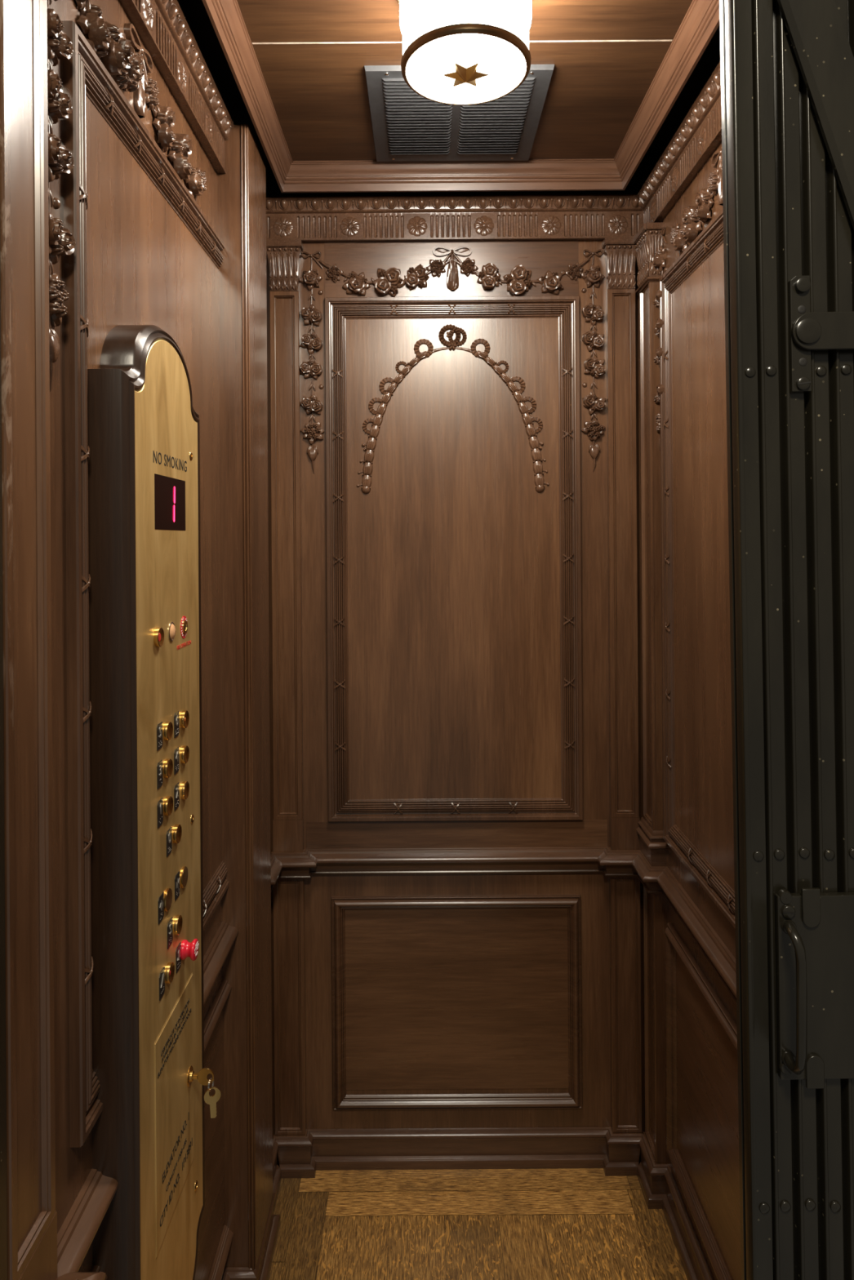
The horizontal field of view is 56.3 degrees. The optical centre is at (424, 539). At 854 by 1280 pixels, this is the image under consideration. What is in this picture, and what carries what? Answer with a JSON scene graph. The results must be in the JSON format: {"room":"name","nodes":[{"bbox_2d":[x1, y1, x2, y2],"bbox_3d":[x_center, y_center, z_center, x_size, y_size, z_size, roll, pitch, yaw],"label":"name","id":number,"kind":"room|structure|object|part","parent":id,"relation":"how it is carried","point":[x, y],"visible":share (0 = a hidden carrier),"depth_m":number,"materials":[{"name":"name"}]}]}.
{"room":"elevator interior","nodes":[
{"label":"elevator interior","id":0,"kind":"room"},
{"bbox_2d":[48,0,224,1279],"bbox_3d":[-0.407,0.344,1.300,0.031,2.288,1.200,0,0,0],"label":"wall","id":1,"kind":"structure","parent":0,"point":[144,266],"depth_m":1.13,"materials":[{"name":"brown wood"}]},
{"bbox_2d":[0,281,7,1279],"bbox_3d":[-0.430,0.295,0.664,0.126,2.385,0.068,0,0,0],"label":"trim","id":2,"kind":"structure","parent":1,"relation":"attached to","point":[3,1216],"depth_m":0.69,"materials":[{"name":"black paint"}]},
{"bbox_2d":[0,0,57,1279],"bbox_3d":[-0.372,0.362,0.743,0.043,2.122,0.103,0,0,0],"label":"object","id":3,"kind":"object","parent":1,"relation":"attached to","point":[32,1215],"visible":1,"depth_m":0.75,"materials":[{"name":"brown wood"}]},
{"bbox_2d":[46,0,75,391],"bbox_3d":[-0.388,-0.412,0.836,0.025,0.514,0.059,0,0,0],"label":"floral carving","id":4,"kind":"object","parent":1,"relation":"attached to","point":[60,47],"visible":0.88,"depth_m":0.84,"materials":[{"name":"brown wood"}]},
{"bbox_3d":[-0.394,-0.412,0.838,0.013,0.514,0.028,0,0,0],"label":"stem","id":5,"kind":"part","parent":4,"relation":"part of","materials":[{"name":"brown wood"}]},
{"bbox_2d":[74,0,206,201],"bbox_3d":[-0.387,-0.631,1.161,0.034,0.126,0.559,0,0,0],"label":"garland","id":6,"kind":"object","parent":1,"relation":"attached to","point":[129,68],"visible":1,"depth_m":1.09,"materials":[{"name":"brown wood"}]},
{"bbox_2d":[62,20,229,1147],"bbox_3d":[-0.388,0.050,1.210,0.015,1.242,0.662,0,0,0],"label":"trim","id":7,"kind":"structure","parent":1,"relation":"attached to","point":[84,74],"depth_m":0.89,"materials":[{"name":"brown wood"}]},
{"bbox_2d":[87,324,204,1279],"bbox_3d":[-0.357,0.421,1.089,0.069,1.415,0.307,0,0,0],"label":"control panel","id":8,"kind":"object","parent":1,"relation":"attached to","point":[148,1135],"visible":1,"depth_m":0.99,"materials":[{"name":"gold metal"}]},
{"bbox_3d":[-0.344,0.306,1.036,0.002,0.033,0.020,0,0,0],"label":"label plate","id":9,"kind":"part","parent":8,"relation":"part of","materials":[{"name":"black metal"}]},
{"bbox_3d":[-0.344,0.256,1.036,0.002,0.033,0.020,0,0,0],"label":"label plate","id":10,"kind":"part","parent":8,"relation":"part of","materials":[{"name":"black metal"}]},
{"bbox_3d":[-0.343,0.356,1.036,0.002,0.033,0.020,0,0,0],"label":"label plate","id":11,"kind":"part","parent":8,"relation":"part of","materials":[{"name":"black metal"}]},
{"bbox_3d":[-0.342,0.480,1.036,0.002,0.033,0.020,0,0,0],"label":"label plate","id":12,"kind":"part","parent":8,"relation":"part of","materials":[{"name":"black metal"}]},
{"bbox_3d":[-0.342,0.579,1.038,0.002,0.033,0.020,0,0,0],"label":"label plate","id":13,"kind":"part","parent":8,"relation":"part of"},
{"bbox_3d":[-0.346,0.421,1.089,0.006,1.378,0.267,0,0,0],"label":"plate","id":14,"kind":"part","parent":8,"relation":"part of","materials":[{"name":"gold metal"}]},
{"bbox_3d":[-0.343,0.407,1.071,0.002,0.033,0.020,0,0,0],"label":"label plate","id":15,"kind":"part","parent":8,"relation":"part of","materials":[{"name":"black metal"}]},
{"bbox_3d":[-0.342,0.530,1.072,0.002,0.033,0.020,0,0,0],"label":"label plate","id":16,"kind":"part","parent":8,"relation":"part of","materials":[{"name":"black metal"}]},
{"bbox_3d":[-0.340,0.774,1.091,0.001,0.273,0.168,0,0,0],"label":"cabinet door","id":17,"kind":"part","parent":8,"relation":"part of","materials":[{"name":"gold metal"}]},
{"bbox_3d":[-0.343,0.356,1.105,0.002,0.033,0.020,0,0,0],"label":"label plate","id":18,"kind":"part","parent":8,"relation":"part of","materials":[{"name":"black metal"}]},
{"bbox_3d":[-0.344,0.307,1.106,0.002,0.033,0.020,0,0,0],"label":"label plate","id":19,"kind":"part","parent":8,"relation":"part of","materials":[{"name":"black metal"}]},
{"bbox_3d":[-0.344,0.257,1.107,0.002,0.033,0.020,0,0,0],"label":"label plate","id":20,"kind":"part","parent":8,"relation":"part of","materials":[{"name":"metal"}]},
{"bbox_3d":[-0.342,0.480,1.105,0.002,0.033,0.020,0,0,0],"label":"label plate","id":21,"kind":"part","parent":8,"relation":"part of","materials":[{"name":"black metal"}]},
{"bbox_3d":[-0.342,0.582,1.108,0.002,0.033,0.020,0,0,0],"label":"label plate","id":22,"kind":"part","parent":8,"relation":"part of","materials":[{"name":"black metal"}]},
{"bbox_2d":[182,619,187,634],"bbox_3d":[-0.344,0.126,1.145,0.004,0.020,0.020,0,0,0],"label":"switch","id":23,"kind":"object","parent":8,"relation":"attached to","point":[184,622],"depth_m":1.14,"materials":[{"name":"gold metal"}]},
{"bbox_3d":[-0.332,0.581,1.128,0.020,0.028,0.028,0,0,0],"label":"stop knob","id":24,"kind":"part","parent":8,"relation":"part of","materials":[{"name":"red plastic"}]},
{"bbox_2d":[192,1067,213,1085],"bbox_3d":[-0.319,0.777,1.153,0.030,0.024,0.003,0,0,0],"label":"key","id":25,"kind":"object","parent":8,"relation":"attached to","point":[202,1077],"visible":1,"depth_m":1.15,"materials":[{"name":"gold metal"}]},
{"bbox_2d":[207,1077,213,1091],"bbox_3d":[-0.308,0.788,1.153,0.002,0.017,0.016,0,0,12],"label":"ring","id":26,"kind":"object","parent":25,"relation":"hanging from","point":[209,1090],"visible":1,"depth_m":1.15,"materials":[{"name":"silver metal"}]},
{"bbox_2d":[204,1086,220,1118],"bbox_3d":[-0.306,0.815,1.153,0.024,0.044,0.002,0,0,-20],"label":"key","id":27,"kind":"object","parent":26,"relation":"hanging from","point":[211,1100],"visible":1,"depth_m":1.15,"materials":[{"name":"gold metal"}]},
{"bbox_3d":[-0.305,0.826,1.153,0.010,0.022,0.002,0,0,-20],"label":"blade","id":28,"kind":"part","parent":27,"relation":"part of","materials":[{"name":"gold metal"}]},
{"bbox_3d":[-0.394,0.053,1.235,0.001,1.160,0.610,0,0,0],"label":"panel","id":29,"kind":"part","parent":1,"relation":"part of","materials":[{"name":"brown wood"}]},
{"bbox_2d":[89,980,233,1279],"bbox_3d":[-0.379,1.104,1.210,0.018,0.505,0.662,0,0,0],"label":"trim","id":30,"kind":"structure","parent":1,"relation":"attached to","point":[215,1009],"depth_m":1.47,"materials":[{"name":"brown wood"}]},
{"bbox_2d":[57,853,282,1279],"bbox_3d":[-0.359,0.769,1.290,0.062,0.062,1.174,0,0,0],"label":"trim","id":31,"kind":"structure","parent":1,"relation":"attached to","point":[75,1236],"depth_m":0.89,"materials":[{"name":"brown wood"}]},
{"bbox_2d":[119,0,226,173],"bbox_3d":[-0.391,-0.739,1.123,0.020,0.066,0.835,0,0,0],"label":"trim","id":32,"kind":"structure","parent":1,"relation":"attached to","point":[145,16],"depth_m":1.25,"materials":[{"name":"brown wood"}]},
{"bbox_2d":[154,0,234,140],"bbox_3d":[-0.383,-0.785,1.123,0.034,0.031,0.835,0,0,0],"label":"trim","id":33,"kind":"structure","parent":1,"relation":"attached to","point":[171,11],"depth_m":1.31,"materials":[{"name":"brown wood"}]},
{"bbox_3d":[-0.387,1.093,1.235,0.001,0.440,0.610,0,0,0],"label":"panel","id":34,"kind":"part","parent":1,"relation":"part of","materials":[{"name":"brown wood"}]},
{"bbox_2d":[217,124,272,1279],"bbox_3d":[-0.362,0.344,1.624,0.061,2.288,0.173,0,0,0],"label":"wall panel","id":35,"kind":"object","parent":1,"relation":"attached to","point":[241,191],"depth_m":1.54,"materials":[{"name":"brown wood"}]},
{"bbox_2d":[221,1137,281,1279],"bbox_3d":[-0.349,1.447,1.290,0.072,0.081,1.174,0,0,0],"label":"baseboard","id":36,"kind":"structure","parent":1,"relation":"attached to","point":[232,1273],"depth_m":1.64,"materials":[{"name":"brown wood"}]},
{"bbox_2d":[177,0,720,196],"bbox_3d":[0.066,-0.854,1.308,1.003,0.104,1.255,0,0,0],"label":"trim","id":37,"kind":"structure","parent":1,"relation":"attached to","point":[195,13],"depth_m":1.67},
{"bbox_2d":[202,0,719,192],"bbox_3d":[0.066,-0.827,1.297,0.786,0.060,1.060,0,0,0],"label":"trim","id":38,"kind":"structure","parent":1,"relation":"attached to","point":[701,20],"depth_m":1.79,"materials":[{"name":"brown wood"}]},
{"bbox_2d":[266,240,644,1137],"bbox_3d":[0.074,0.341,1.914,0.993,2.288,0.032,0,0,0],"label":"wall","id":39,"kind":"structure","parent":0,"point":[454,556],"depth_m":1.90,"materials":[{"name":"brown wood"}]},
{"bbox_2d":[266,240,307,1138],"bbox_3d":[-0.324,0.361,1.883,0.087,2.122,0.035,0,0,0],"label":"pilaster","id":40,"kind":"object","parent":39,"relation":"attached to","point":[284,256],"visible":0.99,"depth_m":1.89,"materials":[{"name":"brown wood"}]},
{"bbox_2d":[298,251,324,473],"bbox_3d":[-0.268,-0.420,1.891,0.060,0.528,0.025,0,0,0],"label":"floral carving","id":41,"kind":"object","parent":39,"relation":"attached to","point":[312,316],"visible":1,"depth_m":1.89,"materials":[{"name":"brown wood"}]},
{"bbox_3d":[-0.267,-0.413,1.896,0.028,0.514,0.013,0,0,0],"label":"stem","id":42,"kind":"part","parent":41,"relation":"part of","materials":[{"name":"brown wood"}]},
{"bbox_3d":[0.066,-0.642,1.899,0.604,0.135,0.002,0,0,0],"label":"rail","id":43,"kind":"part","parent":39,"relation":"part of","materials":[{"name":"brown wood"}]},
{"bbox_2d":[356,324,549,493],"bbox_3d":[0.067,-0.310,1.893,0.460,0.403,0.015,0,0,0],"label":"arch ornament","id":44,"kind":"object","parent":39,"relation":"attached to","point":[367,468],"visible":1,"depth_m":1.89,"materials":[{"name":"brown wood"}]},
{"bbox_2d":[324,295,582,822],"bbox_3d":[0.070,0.046,1.893,0.604,1.242,0.015,0,0,0],"label":"trim","id":45,"kind":"structure","parent":39,"relation":"attached to","point":[566,308],"depth_m":1.89,"materials":[{"name":"brown wood"}]},
{"bbox_3d":[0.070,0.044,1.899,0.540,1.170,0.001,0,0,0],"label":"panel","id":46,"kind":"part","parent":39,"relation":"part of","materials":[{"name":"brown wood"}]},
{"bbox_2d":[319,245,589,297],"bbox_3d":[0.072,-0.635,1.887,0.644,0.125,0.033,0,0,0],"label":"garland","id":47,"kind":"object","parent":39,"relation":"attached to","point":[517,282],"visible":1,"depth_m":1.89,"materials":[{"name":"brown wood"}]},
{"bbox_3d":[0.072,-0.632,1.897,0.644,0.074,0.009,0,0,0],"label":"stem","id":48,"kind":"part","parent":47,"relation":"part of","materials":[{"name":"brown wood"}]},
{"bbox_2d":[266,211,643,242],"bbox_3d":[0.066,-0.742,1.891,0.903,0.066,0.020,0,0,0],"label":"trim","id":49,"kind":"structure","parent":39,"relation":"attached to","point":[542,225],"depth_m":1.89,"materials":[{"name":"brown wood"}]},
{"bbox_2d":[266,194,643,213],"bbox_3d":[0.066,-0.788,1.883,0.933,0.031,0.034,0,0,0],"label":"trim","id":50,"kind":"structure","parent":39,"relation":"attached to","point":[606,202],"depth_m":1.88,"materials":[{"name":"brown wood"}]},
{"bbox_2d":[271,846,639,879],"bbox_3d":[0.077,0.766,1.873,0.871,0.062,0.054,0,0,0],"label":"trim","id":51,"kind":"structure","parent":39,"relation":"attached to","point":[589,860],"depth_m":1.89,"materials":[{"name":"brown wood"}]},
{"bbox_3d":[0.078,1.089,1.899,0.540,0.440,0.001,0,0,0],"label":"panel","id":52,"kind":"part","parent":39,"relation":"part of","materials":[{"name":"brown wood"}]},
{"bbox_2d":[331,894,582,1110],"bbox_3d":[0.078,1.101,1.892,0.593,0.505,0.018,0,0,0],"label":"trim","id":53,"kind":"structure","parent":39,"relation":"attached to","point":[573,1099],"depth_m":1.89,"materials":[{"name":"brown wood"}]},
{"bbox_3d":[0.078,0.704,1.899,0.717,0.065,0.001,0,0,0],"label":"rail","id":54,"kind":"part","parent":39,"relation":"part of","materials":[{"name":"brown wood"}]},
{"bbox_2d":[273,1127,643,1178],"bbox_3d":[0.082,1.444,1.877,0.871,0.081,0.045,0,0,0],"label":"baseboard","id":55,"kind":"structure","parent":39,"relation":"attached to","point":[501,1148],"depth_m":1.89,"materials":[{"name":"brown wood"}]},
{"bbox_2d":[581,248,605,471],"bbox_3d":[0.402,-0.425,1.890,0.061,0.528,0.025,0,0,0],"label":"floral carving","id":56,"kind":"object","parent":39,"relation":"attached to","point":[593,313],"visible":1,"depth_m":1.89,"materials":[{"name":"brown wood"}]},
{"bbox_3d":[0.404,-0.418,1.896,0.028,0.514,0.013,0,0,0],"label":"stem","id":57,"kind":"part","parent":56,"relation":"part of","materials":[{"name":"brown wood"}]},
{"bbox_2d":[601,237,643,1133],"bbox_3d":[0.472,0.356,1.883,0.084,2.122,0.035,0,0,0],"label":"pilaster","id":58,"kind":"object","parent":39,"relation":"attached to","point":[620,255],"visible":1,"depth_m":1.88,"materials":[{"name":"brown wood"}]},
{"bbox_2d":[236,0,693,160],"bbox_3d":[0.066,-0.862,1.280,0.793,0.016,1.100,0,0,0],"label":"ceiling","id":59,"kind":"structure","parent":0,"point":[312,55],"depth_m":1.43,"materials":[{"name":"brown wood"}]},
{"bbox_2d":[364,64,554,161],"bbox_3d":[0.064,-0.847,1.610,0.343,0.014,0.348,0,0,0],"label":"ceiling vent","id":60,"kind":"object","parent":59,"relation":"in","point":[407,126],"visible":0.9,"depth_m":1.62,"materials":[{"name":"silver metal"}]},
{"bbox_2d":[396,0,531,105],"bbox_3d":[0.064,-0.778,1.225,0.217,0.152,0.217,0,0,0],"label":"ceiling lamp","id":61,"kind":"object","parent":59,"relation":"attached to","point":[455,52],"visible":1,"depth_m":1.18,"materials":[{"name":"frosted white glass"},{"name":"bronze"}]},
{"bbox_2d":[406,33,525,102],"bbox_3d":[0.064,-0.721,1.225,0.185,0.002,0.185,0,0,0],"label":"diffuser","id":62,"kind":"object","parent":61,"relation":"attached to","point":[496,62],"depth_m":1.21,"materials":[{"name":"beige glass"}]},
{"bbox_2d":[268,1168,687,1279],"bbox_3d":[0.082,1.500,1.250,0.933,0.030,1.300,0,0,0],"label":"floor","id":63,"kind":"structure","parent":0,"point":[568,1224],"depth_m":1.72,"materials":[{"name":"brown wood"}]},
{"bbox_2d":[661,142,741,1279],"bbox_3d":[0.555,0.337,1.300,0.031,2.288,1.200,0,0,0],"label":"wall","id":64,"kind":"structure","parent":0,"point":[708,1116],"depth_m":1.54,"materials":[{"name":"brown wood"}]},
{"bbox_2d":[633,222,668,1164],"bbox_3d":[0.524,0.355,1.835,0.053,2.122,0.120,0,0,0],"label":"pilaster","id":65,"kind":"object","parent":64,"relation":"attached to","point":[647,240],"visible":0.96,"depth_m":1.79,"materials":[{"name":"brown wood"}]},
{"bbox_2d":[653,226,666,451],"bbox_3d":[0.525,-0.426,1.778,0.025,0.528,0.061,0,0,0],"label":"floral carving","id":66,"kind":"object","parent":64,"relation":"attached to","point":[660,256],"visible":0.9,"depth_m":1.77,"materials":[{"name":"brown wood"}]},
{"bbox_3d":[0.531,-0.419,1.779,0.013,0.514,0.028,0,0,0],"label":"stem","id":67,"kind":"part","parent":66,"relation":"part of","materials":[{"name":"brown wood"}]},
{"bbox_2d":[636,1133,713,1279],"bbox_3d":[0.522,1.441,1.294,0.053,0.081,1.167,0,0,0],"label":"baseboard","id":68,"kind":"structure","parent":64,"relation":"attached to","point":[660,1189],"depth_m":1.71,"materials":[{"name":"brown wood"}]},
{"bbox_2d":[636,59,720,210],"bbox_3d":[0.515,-0.791,1.302,0.034,0.031,1.195,0,0,0],"label":"trim","id":69,"kind":"structure","parent":64,"relation":"attached to","point":[710,92],"depth_m":1.55,"materials":[{"name":"brown wood"}]},
{"bbox_2d":[643,94,721,223],"bbox_3d":[0.524,-0.745,1.295,0.020,0.066,1.180,0,0,0],"label":"trim","id":70,"kind":"structure","parent":64,"relation":"attached to","point":[707,138],"depth_m":1.57,"materials":[{"name":"brown wood"}]},
{"bbox_2d":[631,850,736,1002],"bbox_3d":[0.512,0.763,1.294,0.062,0.062,1.167,0,0,0],"label":"trim","id":71,"kind":"structure","parent":64,"relation":"attached to","point":[656,880],"depth_m":1.57,"materials":[{"name":"brown wood"}]},
{"bbox_2d":[670,147,723,255],"bbox_3d":[0.521,-0.639,1.410,0.034,0.123,0.594,0,0,0],"label":"garland","id":72,"kind":"object","parent":64,"relation":"attached to","point":[694,217],"visible":0.47,"depth_m":1.49,"materials":[{"name":"brown wood"}]},
{"bbox_3d":[0.531,-0.635,1.410,0.009,0.074,0.594,0,0,0],"label":"stem","id":73,"kind":"part","parent":72,"relation":"part of","materials":[{"name":"brown wood"}]},
{"bbox_2d":[658,208,735,928],"bbox_3d":[0.532,0.043,1.288,0.015,1.242,0.957,0,0,0],"label":"trim","id":74,"kind":"structure","parent":64,"relation":"attached to","point":[711,237],"depth_m":1.72,"materials":[{"name":"brown wood"}]},
{"bbox_2d":[664,922,737,1279],"bbox_3d":[0.537,1.098,1.284,0.018,0.505,0.947,0,0,0],"label":"trim","id":75,"kind":"structure","parent":64,"relation":"attached to","point":[673,942],"depth_m":1.67,"materials":[{"name":"brown wood"}]},
{"bbox_3d":[0.538,0.046,1.235,0.001,1.160,0.970,0,0,0],"label":"panel","id":76,"kind":"part","parent":64,"relation":"part of","materials":[{"name":"brown wood"}]},
{"bbox_3d":[0.545,1.086,1.235,0.001,0.440,0.970,0,0,0],"label":"panel","id":77,"kind":"part","parent":64,"relation":"part of","materials":[{"name":"brown wood"}]},
{"bbox_2d":[719,0,853,1279],"bbox_3d":[0.399,0.333,0.694,0.231,2.273,0.065,-1,0,0],"label":"gate","id":78,"kind":"object","parent":64,"relation":"attached to","point":[787,66],"visible":1,"depth_m":0.70,"materials":[{"name":"black metal"}]},
{"bbox_3d":[0.293,0.334,0.713,0.018,2.273,0.028,-1,0,0],"label":"leading post","id":79,"kind":"part","parent":78,"relation":"part of","materials":[{"name":"black metal"}]},
{"bbox_3d":[0.315,0.391,0.679,0.013,0.126,0.034,-1,0,0],"label":"pull handle","id":80,"kind":"part","parent":78,"relation":"part of","materials":[{"name":"black paint"}]},
{"bbox_3d":[0.329,-0.180,0.698,0.017,0.101,0.006,-1,0,0],"label":"hinge plate","id":81,"kind":"part","parent":78,"relation":"part of","materials":[{"name":"black paint"}]},
{"bbox_3d":[0.405,0.390,0.698,0.191,0.160,0.007,-1,0,0],"label":"latch plate","id":82,"kind":"part","parent":78,"relation":"part of","materials":[{"name":"black paint"}]},
{"bbox_3d":[0.368,-0.365,0.693,0.157,0.376,0.008,-1,0,0],"label":"lattice arm","id":83,"kind":"part","parent":78,"relation":"part of","materials":[{"name":"black paint"}]}
]}

